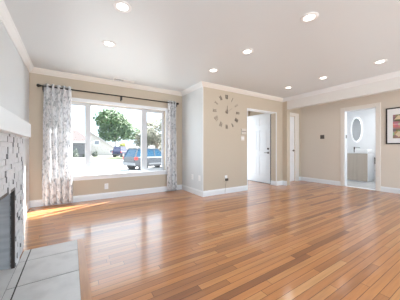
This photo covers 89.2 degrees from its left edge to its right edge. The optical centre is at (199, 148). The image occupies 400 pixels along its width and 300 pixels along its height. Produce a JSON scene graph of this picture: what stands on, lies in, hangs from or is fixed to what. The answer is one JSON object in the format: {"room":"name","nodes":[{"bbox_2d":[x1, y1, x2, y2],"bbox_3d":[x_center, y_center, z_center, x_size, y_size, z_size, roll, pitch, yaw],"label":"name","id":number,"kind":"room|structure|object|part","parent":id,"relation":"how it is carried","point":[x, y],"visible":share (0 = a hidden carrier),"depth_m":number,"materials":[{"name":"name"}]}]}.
{"room":"living room","nodes":[
{"label":"living room","id":0,"kind":"room"},
{"bbox_2d":[0,20,28,207],"bbox_3d":[-1.351,-0.190,0.895,0.120,2.380,6.360,0,0,-32],"label":"wall","id":1,"kind":"structure","parent":0,"point":[14,75],"depth_m":2.59,"materials":[{"name":"white paint"}]},
{"bbox_2d":[0,0,33,71],"bbox_3d":[-1.217,-1.337,0.862,0.070,0.085,6.160,0,0,-32],"label":"trim","id":2,"kind":"structure","parent":1,"relation":"attached to","point":[5,17],"depth_m":2.36,"materials":[{"name":"white paint"}]},
{"bbox_2d":[23,201,29,215],"bbox_3d":[-2.418,0.941,2.699,0.014,0.118,1.770,0,0,-32],"label":"baseboard","id":3,"kind":"structure","parent":1,"relation":"attached to","point":[26,208],"depth_m":3.19,"materials":[{"name":"white paint"}]},
{"bbox_2d":[29,67,181,200],"bbox_3d":[-1.662,-0.190,4.305,3.013,2.380,0.270,0,0,-32],"label":"wall","id":4,"kind":"structure","parent":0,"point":[36,94],"depth_m":3.97,"materials":[{"name":"beige paint"}]},
{"bbox_2d":[30,185,181,207],"bbox_3d":[-1.666,0.941,4.218,2.913,0.118,0.014,0,0,-32],"label":"baseboard","id":5,"kind":"structure","parent":4,"relation":"attached to","point":[33,203],"depth_m":4.13,"materials":[{"name":"white paint"}]},
{"bbox_2d":[36,84,178,106],"bbox_3d":[-1.652,-1.046,4.166,2.672,0.111,0.116,0,0,-32],"label":"curtain rod","id":6,"kind":"object","parent":4,"relation":"attached to","point":[37,85],"visible":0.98,"depth_m":4.00,"materials":[{"name":"black metal"}]},
{"bbox_2d":[42,83,72,205],"bbox_3d":[-2.510,-0.071,3.582,0.452,2.098,0.076,0,0,-32],"label":"curtain","id":7,"kind":"object","parent":6,"relation":"hanging from","point":[57,183],"visible":1,"depth_m":3.57,"materials":[{"name":"fabric"}]},
{"bbox_2d":[167,100,176,190],"bbox_3d":[-0.651,-0.071,4.765,0.261,2.098,0.083,0,0,-32],"label":"curtain","id":8,"kind":"object","parent":6,"relation":"hanging from","point":[171,120],"visible":1,"depth_m":4.75,"materials":[{"name":"fabric"}]},
{"bbox_2d":[72,97,167,180],"bbox_3d":[-1.709,-0.176,4.246,2.310,1.552,0.180,0,0,-32],"label":"window","id":9,"kind":"structure","parent":4,"relation":"attached to","point":[87,175],"depth_m":4.28,"materials":[{"name":"white paint"}]},
{"bbox_3d":[-2.401,-0.188,3.863,0.420,1.345,0.016,0,0,-32],"label":"sash","id":10,"kind":"part","parent":9,"relation":"part of","materials":[{"name":"grey plastic"}]},
{"bbox_3d":[-1.693,0.552,4.221,2.310,0.095,0.120,0,0,-32],"label":"sill","id":11,"kind":"part","parent":9,"relation":"part of","materials":[{"name":"white paint"}]},
{"bbox_3d":[-1.060,-0.188,4.715,0.410,1.345,0.016,0,0,-32],"label":"sash","id":12,"kind":"part","parent":9,"relation":"part of","materials":[{"name":"clear glass"}]},
{"bbox_2d":[182,87,201,190],"bbox_3d":[-0.148,-0.190,4.639,0.100,2.380,0.931,0,0,-32],"label":"wall","id":13,"kind":"structure","parent":0,"point":[192,101],"depth_m":4.58,"materials":[{"name":"white paint"}]},
{"bbox_2d":[181,81,202,95],"bbox_3d":[-0.201,-1.337,4.564,0.070,0.085,1.001,0,0,-32],"label":"trim","id":14,"kind":"structure","parent":13,"relation":"attached to","point":[198,85],"depth_m":4.51,"materials":[{"name":"white paint"}]},
{"bbox_2d":[182,185,202,196],"bbox_3d":[-0.193,0.941,4.602,0.014,0.118,0.945,0,0,-32],"label":"baseboard","id":15,"kind":"structure","parent":13,"relation":"attached to","point":[186,188],"depth_m":4.52,"materials":[{"name":"white paint"}]},
{"bbox_2d":[202,87,202,190],"bbox_3d":[0.061,-0.152,4.222,0.014,2.305,0.012,0,0,-32],"label":"trim","id":16,"kind":"structure","parent":13,"relation":"attached to","point":[202,87],"depth_m":4.22,"materials":[{"name":"white paint"}]},
{"bbox_2d":[4,0,399,97],"bbox_3d":[2.281,-1.450,3.215,8.900,0.140,6.580,0,0,-32],"label":"ceiling","id":17,"kind":"structure","parent":0,"point":[164,44],"depth_m":2.56,"materials":[{"name":"white paint"}]},
{"bbox_2d":[102,40,115,46],"bbox_3d":[-1.193,-1.376,2.660,0.172,0.008,0.172,0,0,-32],"label":"recessed light","id":18,"kind":"object","parent":17,"relation":"in","point":[108,43],"visible":1,"depth_m":2.65,"materials":[{"name":"white plastic"}]},
{"bbox_2d":[113,0,131,12],"bbox_3d":[-0.753,-1.376,1.968,0.172,0.008,0.172,0,0,-32],"label":"recessed light","id":19,"kind":"object","parent":17,"relation":"in","point":[119,5],"visible":1,"depth_m":1.96,"materials":[{"name":"white plastic"}]},
{"bbox_2d":[113,78,134,82],"bbox_3d":[-1.536,-1.376,4.095,0.400,0.008,0.140,0,0,-32],"label":"ceiling vent","id":20,"kind":"object","parent":17,"relation":"in","point":[116,79],"visible":1,"depth_m":4.08,"materials":[{"name":"white metal"}]},
{"bbox_2d":[208,68,217,71],"bbox_3d":[0.233,-1.376,3.567,0.172,0.008,0.172,0,0,-32],"label":"recessed light","id":21,"kind":"object","parent":17,"relation":"in","point":[212,69],"visible":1,"depth_m":3.56,"materials":[{"name":"white ceramic"}]},
{"bbox_2d":[241,48,253,54],"bbox_3d":[0.673,-1.376,2.875,0.172,0.008,0.172,0,0,-32],"label":"recessed light","id":22,"kind":"object","parent":17,"relation":"in","point":[248,50],"visible":1,"depth_m":2.87,"materials":[{"name":"white plastic"}]},
{"bbox_2d":[300,12,318,22],"bbox_3d":[1.148,-1.376,2.128,0.172,0.008,0.172,0,0,-32],"label":"recessed light","id":23,"kind":"object","parent":17,"relation":"in","point":[311,16],"visible":1,"depth_m":2.12,"materials":[{"name":"white plastic"}]},
{"bbox_2d":[373,59,386,63],"bbox_3d":[2.853,-1.376,3.211,0.172,0.008,0.172,0,0,-32],"label":"recessed light","id":24,"kind":"object","parent":17,"relation":"in","point":[382,60],"visible":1,"depth_m":3.20,"materials":[{"name":"white ceramic"}]},
{"bbox_2d":[20,179,399,299],"bbox_3d":[2.291,1.060,3.293,8.600,0.120,6.500,0,0,-32],"label":"floor","id":25,"kind":"structure","parent":0,"point":[299,240],"depth_m":2.19,"materials":[{"name":"brown wood"}]},
{"bbox_2d":[0,106,30,299],"bbox_3d":[-1.531,0.372,1.104,0.700,1.255,1.905,0,0,-32],"label":"fireplace","id":26,"kind":"object","parent":25,"relation":"on","point":[13,129],"visible":1,"depth_m":1.68,"materials":[{"name":"grey"}]},
{"bbox_3d":[-1.284,0.662,1.258,0.022,0.675,1.060,0,0,-32],"label":"opening frame","id":27,"kind":"part","parent":26,"relation":"part of","materials":[{"name":"grey metal"}]},
{"bbox_2d":[1,238,91,299],"bbox_3d":[-0.907,0.997,1.171,0.505,0.006,2.250,0,0,-32],"label":"hearth","id":28,"kind":"object","parent":25,"relation":"on","point":[51,272],"visible":1,"depth_m":1.60,"materials":[{"name":"grey tile"}]},
{"bbox_2d":[347,152,373,181],"bbox_3d":[5.003,0.555,6.332,0.502,0.890,0.540,0,0,-32],"label":"bathroom vanity","id":29,"kind":"object","parent":25,"relation":"on","point":[360,165],"visible":0.94,"depth_m":6.17,"materials":[{"name":"beige wood"}]},
{"bbox_3d":[4.740,0.557,6.318,0.019,0.825,0.255,0,0,-32],"label":"cabinet door","id":30,"kind":"part","parent":29,"relation":"part of","materials":[{"name":"brown wood"}]},
{"bbox_3d":[4.879,0.557,6.099,0.019,0.825,0.255,0,0,-32],"label":"cabinet door","id":31,"kind":"part","parent":29,"relation":"part of","materials":[{"name":"brown wood"}]},
{"bbox_2d":[355,149,371,151],"bbox_3d":[5.050,0.062,6.278,0.340,0.095,0.340,0,0,-32],"label":"sink basin","id":32,"kind":"object","parent":29,"relation":"in","point":[356,150],"visible":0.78,"depth_m":6.16,"materials":[{"name":"white ceramic"}]},
{"bbox_2d":[203,87,282,190],"bbox_3d":[1.184,-0.190,5.039,2.776,2.380,0.178,0,0,-32],"label":"wall","id":33,"kind":"structure","parent":0,"point":[224,152],"depth_m":4.61,"materials":[{"name":"beige paint"}]},
{"bbox_2d":[203,185,246,196],"bbox_3d":[0.596,0.941,4.552,1.290,0.118,0.014,0,0,-32],"label":"baseboard","id":34,"kind":"structure","parent":33,"relation":"attached to","point":[239,188],"depth_m":4.51,"materials":[{"name":"white paint"}]},
{"bbox_2d":[213,95,238,128],"bbox_3d":[0.607,-0.830,4.549,0.763,0.763,0.030,0,0,-32],"label":"wall clock","id":35,"kind":"object","parent":33,"relation":"attached to","point":[236,119],"visible":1,"depth_m":4.54,"materials":[{"name":"brown metal"}]},
{"bbox_2d":[202,81,282,101],"bbox_3d":[1.167,-1.337,4.881,2.720,0.085,0.070,0,0,-32],"label":"trim","id":36,"kind":"structure","parent":33,"relation":"attached to","point":[205,84],"depth_m":4.72,"materials":[{"name":"white paint"}]},
{"bbox_2d":[247,108,276,189],"bbox_3d":[1.559,0.007,5.274,1.112,1.985,0.184,0,0,-32],"label":"trim","id":37,"kind":"structure","parent":33,"relation":"attached to","point":[248,109],"depth_m":4.90,"materials":[{"name":"white paint"}]},
{"bbox_2d":[276,113,276,180],"bbox_3d":[2.067,-0.043,5.502,0.011,1.850,0.020,0,0,-32],"label":"trim","id":38,"kind":"structure","parent":33,"relation":"attached to","point":[276,113],"depth_m":5.49,"materials":[{"name":"white paint"}]},
{"bbox_2d":[248,108,299,180],"bbox_3d":[1.338,-0.190,5.878,3.739,2.380,1.073,0,0,-32],"label":"wall","id":39,"kind":"structure","parent":0,"point":[297,110],"depth_m":6.33,"materials":[{"name":"beige paint"}]},
{"bbox_2d":[248,113,270,183],"bbox_3d":[1.750,-0.015,6.112,0.114,2.030,0.901,0,0,-32],"label":"door","id":40,"kind":"structure","parent":39,"relation":"in","point":[259,126],"depth_m":6.06,"materials":[{"name":"white paint"}]},
{"bbox_3d":[1.655,-0.790,6.271,0.008,0.184,0.234,0,0,-32],"label":"raised panel","id":41,"kind":"part","parent":40,"relation":"part of","materials":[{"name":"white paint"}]},
{"bbox_3d":[1.655,-0.240,6.271,0.008,0.584,0.234,0,0,-32],"label":"raised panel","id":42,"kind":"part","parent":40,"relation":"part of","materials":[{"name":"white paint"}]},
{"bbox_3d":[1.655,0.500,6.271,0.008,0.544,0.234,0,0,-32],"label":"raised panel","id":43,"kind":"part","parent":40,"relation":"part of","materials":[{"name":"white paint"}]},
{"bbox_3d":[1.859,-0.790,5.950,0.008,0.184,0.234,0,0,-32],"label":"raised panel","id":44,"kind":"part","parent":40,"relation":"part of","materials":[{"name":"white paint"}]},
{"bbox_3d":[1.859,-0.240,5.950,0.008,0.584,0.234,0,0,-32],"label":"raised panel","id":45,"kind":"part","parent":40,"relation":"part of","materials":[{"name":"white paint"}]},
{"bbox_3d":[1.859,0.500,5.950,0.008,0.544,0.234,0,0,-32],"label":"raised panel","id":46,"kind":"part","parent":40,"relation":"part of","materials":[{"name":"white paint"}]},
{"bbox_2d":[290,116,294,180],"bbox_3d":[2.641,0.001,6.107,0.700,1.982,0.097,0,0,-32],"label":"door","id":47,"kind":"structure","parent":39,"relation":"in","point":[292,150],"depth_m":6.24,"materials":[{"name":"white wood"}]},
{"bbox_3d":[2.756,-0.240,6.197,0.144,0.584,0.008,0,0,-32],"label":"raised panel","id":48,"kind":"part","parent":47,"relation":"part of","materials":[{"name":"white wood"}]},
{"bbox_3d":[2.756,0.500,6.197,0.144,0.544,0.008,0,0,-32],"label":"raised panel","id":49,"kind":"part","parent":47,"relation":"part of","materials":[{"name":"white wood"}]},
{"bbox_2d":[290,112,298,180],"bbox_3d":[2.707,-0.050,6.125,0.940,2.100,0.018,0,0,-32],"label":"trim","id":50,"kind":"structure","parent":39,"relation":"attached to","point":[296,115],"depth_m":6.30,"materials":[{"name":"white paint"}]},
{"bbox_2d":[283,101,289,184],"bbox_3d":[2.386,-0.190,5.616,0.127,2.380,0.138,0,0,-32],"label":"wall","id":51,"kind":"structure","parent":0,"point":[286,113],"depth_m":5.56,"materials":[{"name":"beige paint"}]},
{"bbox_2d":[283,71,399,101],"bbox_3d":[3.669,-1.337,3.415,0.070,0.085,5.229,0,0,-32],"label":"trim","id":52,"kind":"structure","parent":51,"relation":"attached to","point":[397,73],"depth_m":4.28,"materials":[{"name":"white paint"}]},
{"bbox_2d":[287,76,399,109],"bbox_3d":[3.789,-1.228,3.410,0.127,0.305,5.091,0,0,-32],"label":"beam","id":53,"kind":"structure","parent":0,"point":[392,84],"depth_m":4.28,"materials":[{"name":"white paint"}]},
{"bbox_2d":[300,90,399,187],"bbox_3d":[4.666,-0.190,4.237,0.118,2.380,5.546,0,0,-32],"label":"wall","id":54,"kind":"structure","parent":0,"point":[319,158],"depth_m":5.70,"materials":[{"name":"beige paint"}]},
{"bbox_2d":[301,177,339,185],"bbox_3d":[3.493,0.941,5.960,0.014,0.118,1.139,0,0,-32],"label":"baseboard","id":55,"kind":"structure","parent":54,"relation":"attached to","point":[324,181],"depth_m":5.89,"materials":[{"name":"white paint"}]},
{"bbox_2d":[340,102,380,190],"bbox_3d":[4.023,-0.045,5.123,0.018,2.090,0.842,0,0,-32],"label":"trim","id":56,"kind":"structure","parent":54,"relation":"attached to","point":[377,105],"depth_m":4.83,"materials":[{"name":"white paint"}]},
{"bbox_2d":[381,186,399,193],"bbox_3d":[5.174,0.941,3.315,0.014,0.118,3.445,0,0,-32],"label":"baseboard","id":57,"kind":"structure","parent":54,"relation":"attached to","point":[383,189],"depth_m":4.62,"materials":[{"name":"white paint"}]},
{"bbox_2d":[386,107,399,143],"bbox_3d":[4.515,-0.515,4.339,0.028,0.820,0.820,0,0,-32],"label":"framed picture","id":58,"kind":"object","parent":54,"relation":"attached to","point":[392,114],"visible":1,"depth_m":4.58,"materials":[{"name":"black metal"}]},
{"bbox_2d":[393,114,399,137],"bbox_3d":[4.515,-0.500,4.342,0.002,0.530,0.575,0,0,-32],"label":"print","id":59,"kind":"object","parent":58,"relation":"attached to","point":[396,117],"depth_m":4.53,"materials":[{"name":"multicoloured paper"}]},
{"bbox_2d":[347,108,374,180],"bbox_3d":[5.405,-0.190,6.279,0.120,2.380,2.200,0,0,-32],"label":"wall","id":60,"kind":"structure","parent":0,"point":[367,117],"depth_m":6.45,"materials":[{"name":"white paint"}]},
{"bbox_2d":[351,117,362,141],"bbox_3d":[5.105,-0.625,6.612,0.030,0.810,0.310,0,0,-32],"label":"mirror","id":61,"kind":"object","parent":60,"relation":"attached to","point":[356,127],"visible":1,"depth_m":6.60,"materials":[{"name":"white mirror"}]},
{"label":"outside","id":62,"kind":"structure","parent":0,"visible":0},
{"bbox_2d":[72,155,122,162],"bbox_3d":[-13.409,1.800,21.100,160.000,0.300,170.000,0,0,-32],"label":"ground","id":63,"kind":"structure","parent":62,"point":[77,159],"depth_m":31.15,"materials":[{"name":"concrete"}]},
{"bbox_2d":[72,148,78,157],"bbox_3d":[-23.081,0.794,37.295,1.640,2.011,1.743,0,0,-32],"label":"bush","id":64,"kind":"object","parent":63,"relation":"on","point":[75,153],"visible":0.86,"depth_m":37.04,"materials":[{"name":"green plant"}]},
{"bbox_2d":[72,130,91,157],"bbox_3d":[-27.362,-1.125,40.770,9.450,5.550,8.730,0,0,-32],"label":"house","id":65,"kind":"structure","parent":63,"relation":"on","point":[78,139],"depth_m":39.06,"materials":[{"name":"grey paint"}]},
{"bbox_2d":[91,150,97,156],"bbox_3d":[-21.186,1.031,41.032,1.372,1.494,1.396,0,0,-32],"label":"bush","id":66,"kind":"object","parent":63,"relation":"on","point":[94,154],"visible":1,"depth_m":40.79,"materials":[{"name":"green plant"}]},
{"bbox_2d":[91,132,113,155],"bbox_3d":[-28.887,-1.135,52.911,12.100,5.570,12.300,0,0,-32],"label":"house","id":67,"kind":"structure","parent":63,"relation":"on","point":[102,147],"depth_m":49.23,"materials":[{"name":"grey paint"}]},
{"bbox_2d":[91,156,122,160],"bbox_3d":[-13.841,1.635,36.228,9.500,0.030,16.000,0,0,-32],"label":"lawn","id":68,"kind":"structure","parent":63,"relation":"on","point":[110,158],"depth_m":33.72,"materials":[{"name":"white"}]},
{"bbox_2d":[92,108,139,145],"bbox_3d":[-32.596,-7.332,79.967,18.311,17.976,15.382,0,0,-32],"label":"tree","id":69,"kind":"object","parent":63,"relation":"on","point":[113,124],"visible":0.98,"depth_m":75.84,"materials":[{"name":"green plant"}]},
{"bbox_2d":[127,144,160,150],"bbox_3d":[-11.998,0.025,59.895,16.900,3.250,10.930,0,0,-32],"label":"house","id":70,"kind":"structure","parent":63,"relation":"on","point":[150,146],"depth_m":54.26,"materials":[{"name":"grey paint"}]},
{"bbox_2d":[131,118,161,149],"bbox_3d":[-8.989,-2.538,39.778,9.272,8.390,8.450,0,0,-32],"label":"tree","id":71,"kind":"object","parent":63,"relation":"on","point":[154,137],"visible":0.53,"depth_m":37.89,"materials":[{"name":"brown plant"}]},
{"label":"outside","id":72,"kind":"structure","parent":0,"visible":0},
{"bbox_2d":[72,162,161,172],"bbox_3d":[-10.781,1.644,16.964,160.000,0.012,11.800,0,0,-32],"label":"street","id":73,"kind":"structure","parent":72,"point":[114,166],"depth_m":17.72,"materials":[{"name":"white asphalt"}]},
{"bbox_2d":[112,146,126,156],"bbox_3d":[-15.728,0.593,40.914,2.068,2.222,4.080,0,0,10],"label":"car","id":74,"kind":"object","parent":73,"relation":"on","point":[120,151],"visible":0.76,"depth_m":39.23,"materials":[{"name":"blue paint"}]},
{"bbox_2d":[122,148,161,169],"bbox_3d":[-4.103,0.808,17.000,1.880,1.780,4.317,0,0,40],"label":"car","id":75,"kind":"object","parent":73,"relation":"on","point":[132,157],"visible":0.66,"depth_m":15.80,"materials":[{"name":"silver metal"}]}
]}

